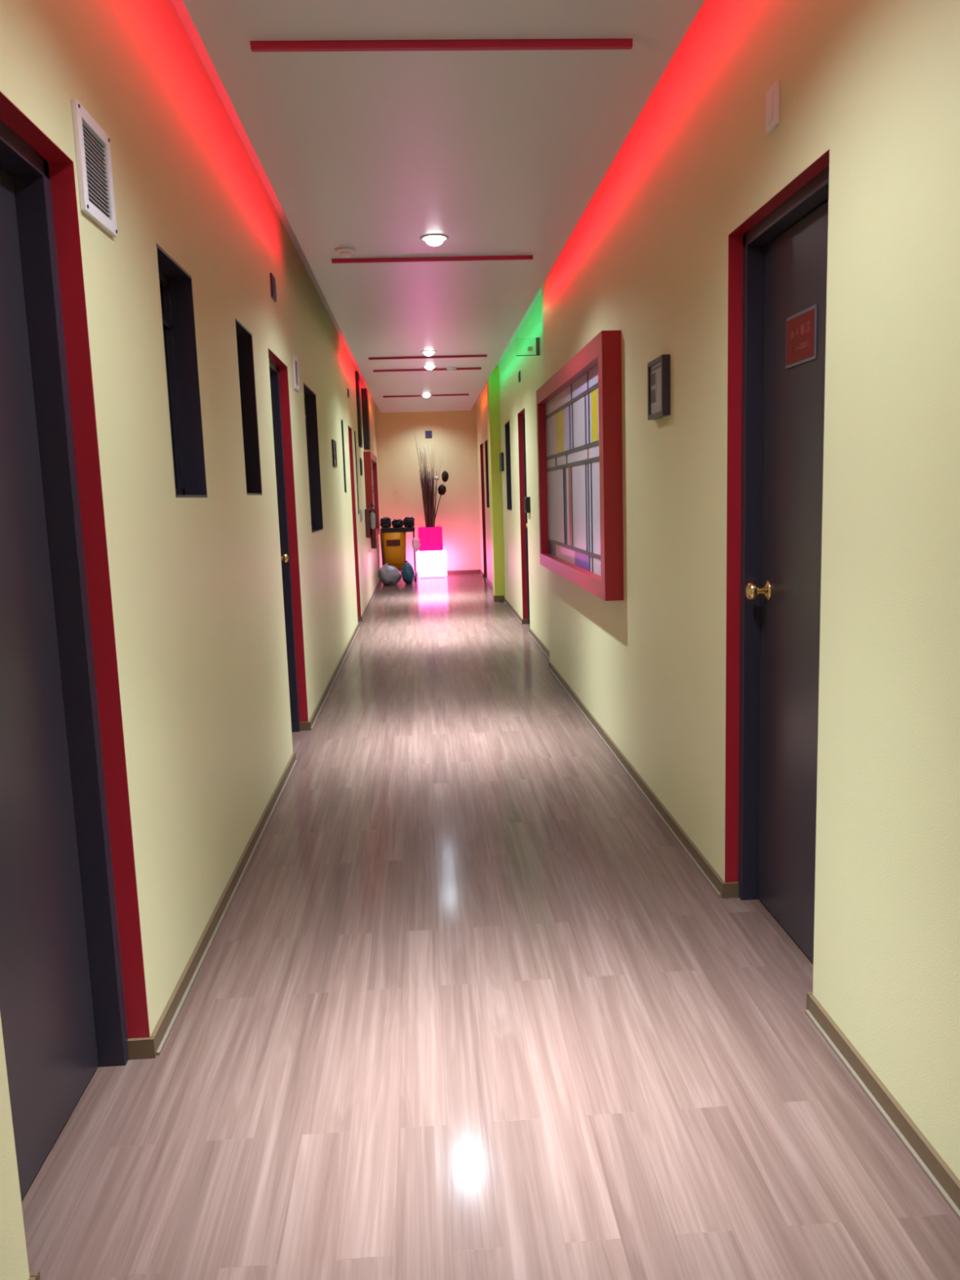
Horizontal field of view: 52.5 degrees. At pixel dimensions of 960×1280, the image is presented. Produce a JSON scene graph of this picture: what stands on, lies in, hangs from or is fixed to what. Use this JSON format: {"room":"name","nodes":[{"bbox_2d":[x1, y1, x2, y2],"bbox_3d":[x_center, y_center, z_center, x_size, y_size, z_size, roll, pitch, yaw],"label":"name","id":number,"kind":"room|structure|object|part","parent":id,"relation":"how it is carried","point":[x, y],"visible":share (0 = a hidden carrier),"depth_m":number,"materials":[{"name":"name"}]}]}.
{"room":"corridor","nodes":[
{"label":"corridor","id":0,"kind":"room"},
{"bbox_2d":[0,0,382,1279],"bbox_3d":[-1.210,-1.080,6.755,0.220,2.790,18.600,-2,8,-3],"label":"wall","id":1,"kind":"structure","parent":0,"point":[196,584],"depth_m":2.84,"materials":[{"name":"yellow paint"}]},
{"bbox_2d":[0,91,156,1279],"bbox_3d":[-0.857,0.052,1.790,0.171,1.985,0.712,-2,8,-3],"label":"door","id":2,"kind":"structure","parent":1,"relation":"in","point":[63,1011],"depth_m":2.02,"materials":[{"name":"red paint"}]},
{"bbox_3d":[-0.751,1.058,1.590,0.061,0.048,0.010,-2,8,-3],"label":"skirting","id":3,"kind":"part","parent":2,"relation":"part of","materials":[{"name":"brown wood"}]},
{"bbox_3d":[-0.888,0.054,1.789,0.110,1.985,0.712,-2,8,-3],"label":"frame","id":4,"kind":"part","parent":2,"relation":"part of","materials":[{"name":"grey paint"}]},
{"bbox_3d":[-0.793,0.957,2.281,0.061,0.048,0.010,-2,8,-3],"label":"skirting","id":5,"kind":"part","parent":2,"relation":"part of","materials":[{"name":"brown wood"}]},
{"bbox_2d":[71,98,117,236],"bbox_3d":[-0.837,-1.020,2.121,0.014,0.217,0.215,-2,8,-3],"label":"air vent","id":6,"kind":"object","parent":1,"relation":"in","point":[92,144],"visible":1,"depth_m":2.11,"materials":[{"name":"white plastic"}]},
{"bbox_2d":[155,243,207,497],"bbox_3d":[-0.933,-0.763,2.875,0.114,0.681,0.412,-2,8,-3],"label":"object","id":7,"kind":"structure","parent":1,"relation":"in","point":[175,282],"depth_m":3.06,"materials":[{"name":"black glass"}]},
{"bbox_3d":[-0.963,-0.761,2.874,0.006,0.665,0.396,-2,8,-3],"label":"pane","id":8,"kind":"part","parent":7,"relation":"part of","materials":[{"name":"clear glass"}]},
{"bbox_3d":[-0.957,-0.762,2.874,0.026,0.665,0.396,-2,8,-3],"label":"sash","id":9,"kind":"part","parent":7,"relation":"part of","materials":[{"name":"grey paint"}]},
{"bbox_2d":[28,579,381,1279],"bbox_3d":[-1.048,0.271,6.962,0.019,0.048,18.600,-2,8,-3],"label":"baseboard","id":10,"kind":"structure","parent":1,"relation":"attached to","point":[164,1026],"depth_m":3.11,"materials":[{"name":"brown wood"}]},
{"bbox_2d":[235,318,262,495],"bbox_3d":[-1.000,-0.930,3.975,0.114,0.674,0.380,-2,8,-3],"label":"window","id":11,"kind":"structure","parent":1,"relation":"in","point":[244,337],"depth_m":4.15,"materials":[{"name":"black glass"}]},
{"bbox_2d":[270,272,276,302],"bbox_3d":[-1.010,-1.726,4.764,0.013,0.114,0.120,-2,8,-3],"label":"wall plate","id":12,"kind":"object","parent":1,"relation":"attached to","point":[273,282],"visible":1,"depth_m":4.72,"materials":[{"name":"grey plastic"}]},
{"bbox_2d":[267,347,311,759],"bbox_3d":[-1.052,-0.426,5.022,0.169,1.995,0.670,-2,8,-3],"label":"door","id":13,"kind":"structure","parent":1,"relation":"in","point":[279,387],"depth_m":5.33,"materials":[{"name":"red paint"}]},
{"bbox_3d":[-1.082,-0.425,5.021,0.110,1.995,0.670,-2,8,-3],"label":"frame","id":14,"kind":"part","parent":13,"relation":"part of","materials":[{"name":"grey paint"}]},
{"bbox_3d":[-1.062,-0.442,5.263,0.053,0.055,0.055,-2,8,-3],"label":"knob","id":15,"kind":"part","parent":13,"relation":"part of","materials":[{"name":"gold metal"}]},
{"bbox_3d":[-0.987,0.487,5.493,0.059,0.048,0.010,-2,8,-3],"label":"skirting","id":16,"kind":"part","parent":13,"relation":"part of","materials":[{"name":"brown wood"}]},
{"bbox_2d":[292,354,300,391],"bbox_3d":[-1.043,-1.512,5.519,0.014,0.187,0.175,-2,8,-3],"label":"air vent","id":17,"kind":"object","parent":1,"relation":"in","point":[295,360],"visible":1,"depth_m":5.49,"materials":[{"name":"white plastic"}]},
{"bbox_2d":[303,382,323,533],"bbox_3d":[-1.138,-1.164,6.329,0.114,0.917,0.715,-2,8,-3],"label":"window","id":18,"kind":"structure","parent":1,"relation":"in","point":[310,406],"depth_m":6.67,"materials":[{"name":"black glass"}]},
{"bbox_3d":[-1.162,-1.163,6.328,0.026,0.901,0.699,-2,8,-3],"label":"sash","id":19,"kind":"part","parent":18,"relation":"part of","materials":[{"name":"grey paint"}]},
{"bbox_2d":[331,439,337,467],"bbox_3d":[-1.165,-1.490,7.786,0.016,0.210,0.230,-2,8,-3],"label":"framed sign","id":20,"kind":"object","parent":1,"relation":"attached to","point":[333,442],"visible":1,"depth_m":7.71,"materials":[{"name":"grey paint"}]},
{"bbox_2d":[341,419,346,493],"bbox_3d":[-1.296,-1.666,8.845,0.114,0.655,0.230,-2,8,-3],"label":"window","id":21,"kind":"structure","parent":1,"relation":"in","point":[342,428],"depth_m":8.95,"materials":[{"name":"black glass"}]},
{"bbox_2d":[347,425,362,621],"bbox_3d":[-1.351,-1.151,9.940,0.169,2.005,0.530,-2,8,-3],"label":"door frame","id":22,"kind":"structure","parent":1,"relation":"in","point":[350,440],"depth_m":10.20,"materials":[{"name":"red paint"}]},
{"bbox_3d":[-1.281,-0.224,10.342,0.059,0.048,0.010,-2,8,-3],"label":"skirting","id":23,"kind":"part","parent":22,"relation":"part of","materials":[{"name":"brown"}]},
{"bbox_2d":[354,430,359,514],"bbox_3d":[-1.397,-1.817,10.584,0.114,0.902,0.200,-2,8,-3],"label":"window","id":24,"kind":"structure","parent":1,"relation":"in","point":[354,430],"depth_m":10.68,"materials":[{"name":"black glass"}]},
{"bbox_2d":[355,371,362,448],"bbox_3d":[-1.387,-2.637,11.163,0.034,0.835,0.260,-2,8,-3],"label":"wall panel","id":25,"kind":"object","parent":1,"relation":"attached to","point":[357,375],"visible":1,"depth_m":11.06,"materials":[{"name":"black plastic"}]},
{"bbox_2d":[360,457,362,475],"bbox_3d":[-1.377,-2.008,11.286,0.016,0.195,0.200,-2,8,-3],"label":"framed sign","id":26,"kind":"object","parent":1,"relation":"attached to","point":[361,460],"visible":1,"depth_m":11.20,"materials":[{"name":"grey paint"}]},
{"bbox_2d":[360,509,362,522],"bbox_3d":[-1.330,-1.394,10.903,0.019,0.140,0.140,-2,8,-3],"label":"switch plate","id":27,"kind":"object","parent":1,"relation":"attached to","point":[361,511],"visible":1,"depth_m":10.84,"materials":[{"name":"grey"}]},
{"bbox_2d":[360,388,370,449],"bbox_3d":[-1.427,-2.758,12.176,0.074,0.730,0.300,-2,8,-3],"label":"wall panel","id":28,"kind":"object","parent":1,"relation":"attached to","point":[364,393],"visible":1,"depth_m":12.04,"materials":[{"name":"black plastic"}]},
{"bbox_2d":[364,509,370,537],"bbox_3d":[-1.369,-1.426,11.878,0.050,0.340,0.240,-2,8,-3],"label":"upper cabinet","id":29,"kind":"object","parent":1,"relation":"attached to","point":[366,511],"visible":0.9,"depth_m":11.76,"materials":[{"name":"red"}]},
{"bbox_3d":[-1.347,-1.427,11.879,0.005,0.310,0.210,-2,8,-3],"label":"door","id":30,"kind":"part","parent":29,"relation":"part of","materials":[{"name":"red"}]},
{"bbox_2d":[368,502,377,548],"bbox_3d":[-1.299,-1.395,11.875,0.078,0.555,0.100,-6,9,-27],"label":"fire extinguisher","id":31,"kind":"object","parent":29,"relation":"attached to","point":[373,521],"visible":1,"depth_m":11.86,"materials":[{"name":"red"}]},
{"bbox_2d":[363,451,379,537],"bbox_3d":[-1.425,-1.915,12.871,0.086,1.060,1.650,-2,8,-3],"label":"window","id":32,"kind":"structure","parent":1,"relation":"in","point":[370,459],"depth_m":12.08,"materials":[{"name":"red paint"}]},
{"bbox_3d":[-1.443,-1.910,12.883,0.012,0.904,1.539,-2,8,-3],"label":"stained glass","id":33,"kind":"part","parent":32,"relation":"part of","materials":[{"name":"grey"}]},
{"bbox_2d":[374,403,480,572],"bbox_3d":[-0.839,-2.474,16.065,2.090,2.790,0.150,-2,8,-3],"label":"wall","id":34,"kind":"structure","parent":0,"point":[454,433],"depth_m":15.95,"materials":[{"name":"yellow paint"}]},
{"bbox_2d":[425,431,431,437],"bbox_3d":[-0.837,-3.352,15.849,0.110,0.110,0.023,-2,8,-3],"label":"wall plate","id":35,"kind":"object","parent":34,"relation":"attached to","point":[428,433],"visible":1,"depth_m":15.84,"materials":[{"name":"blue plastic"}]},
{"bbox_2d":[401,569,479,576],"bbox_3d":[-0.799,-1.112,16.185,1.611,0.060,0.011,-2,8,-3],"label":"baseboard","id":36,"kind":"structure","parent":34,"relation":"attached to","point":[463,571],"depth_m":16.21,"materials":[{"name":"brown wood"}]},
{"bbox_2d":[170,0,704,413],"bbox_3d":[-0.296,-2.200,6.013,1.352,0.086,17.350,-2,8,-3],"label":"ceiling","id":37,"kind":"structure","parent":0,"point":[493,153],"depth_m":3.49,"materials":[{"name":"white paint"}]},
{"bbox_2d":[335,247,355,257],"bbox_3d":[-0.686,-1.969,4.955,0.100,0.036,0.100,-2,8,-3],"label":"smoke detector","id":38,"kind":"object","parent":37,"relation":"attached to","point":[344,252],"visible":1,"depth_m":4.93,"materials":[{"name":"white plastic"}]},
{"bbox_2d":[382,393,468,397],"bbox_3d":[-0.672,-3.049,12.118,1.068,0.034,0.020,-2,8,-3],"label":"batten","id":39,"kind":"object","parent":37,"relation":"attached to","point":[465,394],"visible":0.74,"depth_m":12.11,"materials":[{"name":"red paint"}]},
{"bbox_2d":[420,394,431,397],"bbox_3d":[-0.663,-3.023,12.062,0.140,0.038,0.140,-2,8,-3],"label":"recessed light","id":40,"kind":"object","parent":37,"relation":"in","point":[424,395],"visible":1,"depth_m":12.03,"materials":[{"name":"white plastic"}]},
{"bbox_2d":[373,367,480,372],"bbox_3d":[-0.522,-2.687,9.649,1.068,0.034,0.020,-2,8,-3],"label":"batten","id":41,"kind":"object","parent":37,"relation":"attached to","point":[463,368],"visible":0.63,"depth_m":9.64,"materials":[{"name":"red paint"}]},
{"bbox_2d":[368,354,487,359],"bbox_3d":[-0.470,-2.561,8.790,1.068,0.034,0.020,-2,8,-3],"label":"batten","id":42,"kind":"object","parent":37,"relation":"attached to","point":[482,355],"visible":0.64,"depth_m":8.78,"materials":[{"name":"red paint"}]},
{"bbox_2d":[421,350,436,355],"bbox_3d":[-0.447,-2.504,8.516,0.140,0.038,0.140,-2,8,-3],"label":"recessed light","id":43,"kind":"object","parent":37,"relation":"in","point":[428,353],"visible":1,"depth_m":8.48,"materials":[{"name":"white glass"}]},
{"bbox_2d":[422,364,436,369],"bbox_3d":[-0.488,-2.640,9.445,0.140,0.038,0.140,-2,8,-3],"label":"recessed light","id":44,"kind":"object","parent":37,"relation":"in","point":[427,366],"visible":1,"depth_m":9.41,"materials":[{"name":"white plastic"}]},
{"bbox_2d":[331,254,533,263],"bbox_3d":[-0.251,-2.031,5.175,1.068,0.034,0.020,-2,8,-3],"label":"batten","id":45,"kind":"object","parent":37,"relation":"attached to","point":[489,257],"visible":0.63,"depth_m":5.17,"materials":[{"name":"red paint"}]},
{"bbox_2d":[420,234,448,246],"bbox_3d":[-0.223,-1.957,4.782,0.140,0.038,0.140,-2,8,-3],"label":"recessed light","id":46,"kind":"object","parent":37,"relation":"in","point":[433,240],"visible":1,"depth_m":4.75,"materials":[{"name":"white glass"}]},
{"bbox_2d":[250,38,632,52],"bbox_3d":[-0.102,-1.673,2.725,1.068,0.034,0.020,-2,8,-3],"label":"batten","id":47,"kind":"object","parent":37,"relation":"attached to","point":[587,43],"visible":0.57,"depth_m":2.72,"materials":[{"name":"red paint"}]},
{"bbox_2d":[446,366,456,371],"bbox_3d":[-0.281,-2.673,9.615,0.100,0.036,0.100,-2,8,-3],"label":"smoke detector","id":48,"kind":"object","parent":37,"relation":"attached to","point":[451,368],"visible":1,"depth_m":9.59,"materials":[{"name":"white plastic"}]},
{"bbox_2d":[21,573,959,1279],"bbox_3d":[-0.232,0.301,7.016,2.090,0.080,18.900,-2,8,-3],"label":"floor","id":49,"kind":"structure","parent":0,"point":[464,1005],"depth_m":2.23,"materials":[{"name":"laminate"}]},
{"bbox_2d":[378,563,401,585],"bbox_3d":[-1.345,-0.983,14.581,0.346,0.343,0.349,-2,8,-3],"label":"vase","id":50,"kind":"object","parent":49,"relation":"on","point":[388,575],"visible":0.99,"depth_m":14.46,"materials":[{"name":"grey ceramic"}]},
{"bbox_2d":[379,526,416,581],"bbox_3d":[-1.266,-1.329,15.118,0.537,0.829,0.469,-2,8,-3],"label":"cart","id":51,"kind":"object","parent":49,"relation":"on","point":[393,540],"visible":0.68,"depth_m":14.90,"materials":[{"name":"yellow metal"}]},
{"bbox_3d":[-1.493,-1.363,14.907,0.022,0.685,0.022,-2,8,-3],"label":"post","id":52,"kind":"part","parent":51,"relation":"part of","materials":[{"name":"black metal"}]},
{"bbox_2d":[379,517,391,528],"bbox_3d":[-1.452,-1.807,14.986,0.178,0.165,0.254,-2,8,-3],"label":"bundle","id":53,"kind":"object","parent":51,"relation":"on","point":[385,522],"visible":1,"depth_m":14.89,"materials":[{"name":"black"}]},
{"bbox_3d":[-1.326,-1.486,14.878,0.210,0.095,0.010,-2,8,-3],"label":"label panel","id":54,"kind":"part","parent":51,"relation":"part of","materials":[{"name":"red"}]},
{"bbox_2d":[391,519,403,527],"bbox_3d":[-1.270,-1.796,14.994,0.183,0.134,0.256,-2,8,-3],"label":"bundle","id":55,"kind":"object","parent":51,"relation":"on","point":[396,522],"visible":1,"depth_m":14.91,"materials":[{"name":"black fabric"}]},
{"bbox_2d":[380,526,414,533],"bbox_3d":[-1.272,-1.707,15.063,0.520,0.065,0.424,-2,8,-3],"label":"shelf","id":56,"kind":"object","parent":51,"relation":"on","point":[392,530],"depth_m":14.86,"materials":[{"name":"black plastic"}]},
{"bbox_2d":[403,516,414,527],"bbox_3d":[-1.095,-1.816,14.998,0.176,0.161,0.254,-2,8,-3],"label":"bundle","id":57,"kind":"object","parent":51,"relation":"on","point":[408,522],"visible":1,"depth_m":14.92,"materials":[{"name":"black fabric"}]},
{"bbox_3d":[-1.009,-1.383,14.934,0.022,0.685,0.022,-2,8,-3],"label":"post","id":58,"kind":"part","parent":51,"relation":"part of","materials":[{"name":"black metal"}]},
{"bbox_2d":[411,537,420,551],"bbox_3d":[-0.978,-1.457,14.878,0.132,0.223,0.074,-2,8,-3],"label":"cleaning cloth","id":59,"kind":"object","parent":51,"relation":"attached to","point":[415,544],"visible":1,"depth_m":14.85,"materials":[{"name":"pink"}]},
{"bbox_2d":[401,560,415,584],"bbox_3d":[-1.073,-1.010,14.631,0.198,0.372,0.269,-2,8,-3],"label":"vase","id":60,"kind":"object","parent":49,"relation":"on","point":[408,573],"visible":1,"depth_m":14.54,"materials":[{"name":"blue ceramic"}]},
{"bbox_2d":[417,549,447,577],"bbox_3d":[-0.778,-1.238,15.769,0.470,0.430,0.420,-2,8,-3],"label":"cube","id":61,"kind":"object","parent":49,"relation":"on","point":[430,564],"visible":0.9,"depth_m":15.56,"materials":[{"name":"white plastic"}]},
{"bbox_2d":[417,526,443,551],"bbox_3d":[-0.801,-1.636,15.709,0.384,0.375,0.384,-2,8,-3],"label":"planter pot","id":62,"kind":"object","parent":61,"relation":"on","point":[430,538],"visible":0.95,"depth_m":15.52,"materials":[{"name":"pink plastic"}]},
{"bbox_2d":[414,435,448,527],"bbox_3d":[-0.757,-2.516,15.551,0.514,1.562,0.243,-2,8,-3],"label":"branch arrangement","id":63,"kind":"object","parent":62,"relation":"on","point":[428,494],"visible":0.93,"depth_m":15.56,"materials":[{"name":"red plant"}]},
{"bbox_2d":[486,366,504,597],"bbox_3d":[0.200,-1.858,11.728,0.140,2.780,0.280,-2,8,-3],"label":"wall","id":64,"kind":"structure","parent":0,"point":[493,398],"depth_m":11.60,"materials":[{"name":"green paint"}]},
{"bbox_2d":[475,0,959,1180],"bbox_3d":[0.627,-1.154,6.855,0.277,2.790,18.600,-2,8,-3],"label":"wall","id":65,"kind":"structure","parent":0,"point":[874,84],"depth_m":2.16,"materials":[{"name":"yellow paint"}]},
{"bbox_2d":[480,442,487,577],"bbox_3d":[0.127,-1.971,14.957,0.169,2.060,0.740,-2,8,-3],"label":"door","id":66,"kind":"structure","parent":65,"relation":"in","point":[485,575],"depth_m":15.31,"materials":[{"name":"red paint"}]},
{"bbox_2d":[484,439,488,507],"bbox_3d":[0.158,-2.355,13.824,0.114,0.950,0.530,-2,8,-3],"label":"window","id":67,"kind":"structure","parent":65,"relation":"in","point":[486,441],"depth_m":14.07,"materials":[{"name":"grey paint"}]},
{"bbox_2d":[499,452,504,471],"bbox_3d":[0.252,-2.059,11.266,0.030,0.210,0.220,-2,8,-3],"label":"framed sign","id":68,"kind":"object","parent":65,"relation":"attached to","point":[501,455],"visible":1,"depth_m":11.17,"materials":[{"name":"grey paint"}]},
{"bbox_2d":[504,420,511,510],"bbox_3d":[0.367,-1.897,10.624,0.114,0.950,0.590,-2,8,-3],"label":"window","id":69,"kind":"structure","parent":65,"relation":"in","point":[507,424],"depth_m":10.90,"materials":[{"name":"black glass"}]},
{"bbox_2d":[518,370,520,382],"bbox_3d":[0.366,-2.452,9.064,0.013,0.095,0.110,-2,8,-3],"label":"wall plate","id":70,"kind":"object","parent":65,"relation":"attached to","point":[519,371],"visible":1,"depth_m":9.02,"materials":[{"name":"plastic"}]},
{"bbox_2d":[517,408,529,624],"bbox_3d":[0.489,-1.130,9.245,0.169,2.050,0.650,-2,8,-3],"label":"door","id":71,"kind":"structure","parent":65,"relation":"in","point":[521,415],"depth_m":9.55,"materials":[{"name":"red paint"}]},
{"bbox_3d":[0.447,-0.184,9.703,0.059,0.048,0.010,-2,8,-3],"label":"skirting","id":72,"kind":"part","parent":71,"relation":"part of","materials":[{"name":"brown wood"}]},
{"bbox_3d":[0.518,-1.131,9.246,0.110,2.050,0.650,-2,8,-3],"label":"frame","id":73,"kind":"part","parent":71,"relation":"part of","materials":[{"name":"grey paint"}]},
{"bbox_2d":[524,497,530,512],"bbox_3d":[0.421,-1.212,8.723,0.040,0.140,0.190,-2,8,-3],"label":"switch plate","id":74,"kind":"object","parent":65,"relation":"attached to","point":[526,500],"visible":1,"depth_m":8.63,"materials":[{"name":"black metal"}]},
{"bbox_2d":[515,337,539,355],"bbox_3d":[0.370,-2.271,7.536,0.185,0.135,0.012,-2,8,-3],"label":"sign","id":75,"kind":"object","parent":65,"relation":"attached to","point":[524,347],"visible":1,"depth_m":7.53,"materials":[{"name":"white plastic"}]},
{"bbox_2d":[536,329,623,600],"bbox_3d":[0.523,-0.949,5.583,0.086,1.195,2.460,-2,8,-3],"label":"window","id":76,"kind":"structure","parent":65,"relation":"in","point":[579,409],"depth_m":5.10,"materials":[{"name":"red paint"}]},
{"bbox_3d":[0.539,-0.945,5.602,0.012,1.019,2.295,-2,8,-3],"label":"stained glass","id":77,"kind":"part","parent":76,"relation":"part of","materials":[{"name":"grey"}]},
{"bbox_2d":[647,354,670,420],"bbox_3d":[0.660,-0.931,3.599,0.030,0.212,0.230,-2,8,-3],"label":"framed sign","id":78,"kind":"object","parent":65,"relation":"attached to","point":[658,369],"visible":1,"depth_m":3.56,"materials":[{"name":"grey paint"}]},
{"bbox_3d":[0.664,-0.931,3.600,0.022,0.176,0.194,-2,8,-3],"label":"panel","id":79,"kind":"part","parent":78,"relation":"part of","materials":[{"name":"grey paper"}]},
{"bbox_2d":[480,570,959,1220],"bbox_3d":[0.523,0.194,7.046,0.131,0.075,18.600,-2,8,-3],"label":"baseboard","id":80,"kind":"structure","parent":65,"relation":"attached to","point":[931,1162],"depth_m":2.19,"materials":[{"name":"brown wood"}]},
{"bbox_2d":[765,80,780,133],"bbox_3d":[0.719,-1.309,2.393,0.015,0.100,0.070,-2,8,-3],"label":"wall plate","id":81,"kind":"object","parent":65,"relation":"attached to","point":[773,94],"visible":1,"depth_m":2.38,"materials":[{"name":"white plastic"}]},
{"bbox_2d":[721,149,829,1009],"bbox_3d":[0.830,-0.125,2.591,0.155,1.995,0.700,-2,8,-3],"label":"door","id":82,"kind":"structure","parent":65,"relation":"in","point":[780,252],"depth_m":2.77,"materials":[{"name":"red paint"}]},
{"bbox_3d":[0.789,0.789,3.071,0.053,0.048,0.010,-2,8,-3],"label":"skirting","id":83,"kind":"part","parent":82,"relation":"part of","materials":[{"name":"brown wood"}]},
{"bbox_3d":[0.804,-0.143,2.847,0.053,0.055,0.055,-2,8,-3],"label":"knob","id":84,"kind":"part","parent":82,"relation":"part of","materials":[{"name":"gold metal"}]},
{"bbox_2d":[786,303,817,368],"bbox_3d":[0.831,-0.783,2.524,0.007,0.132,0.200,-2,8,-3],"label":"door sign","id":85,"kind":"object","parent":82,"relation":"attached to","point":[802,326],"visible":1,"depth_m":2.51,"materials":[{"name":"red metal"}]},
{"bbox_3d":[0.830,0.889,2.392,0.053,0.048,0.010,-2,8,-3],"label":"skirting","id":86,"kind":"part","parent":82,"relation":"part of","materials":[{"name":"brown wood"}]}
]}

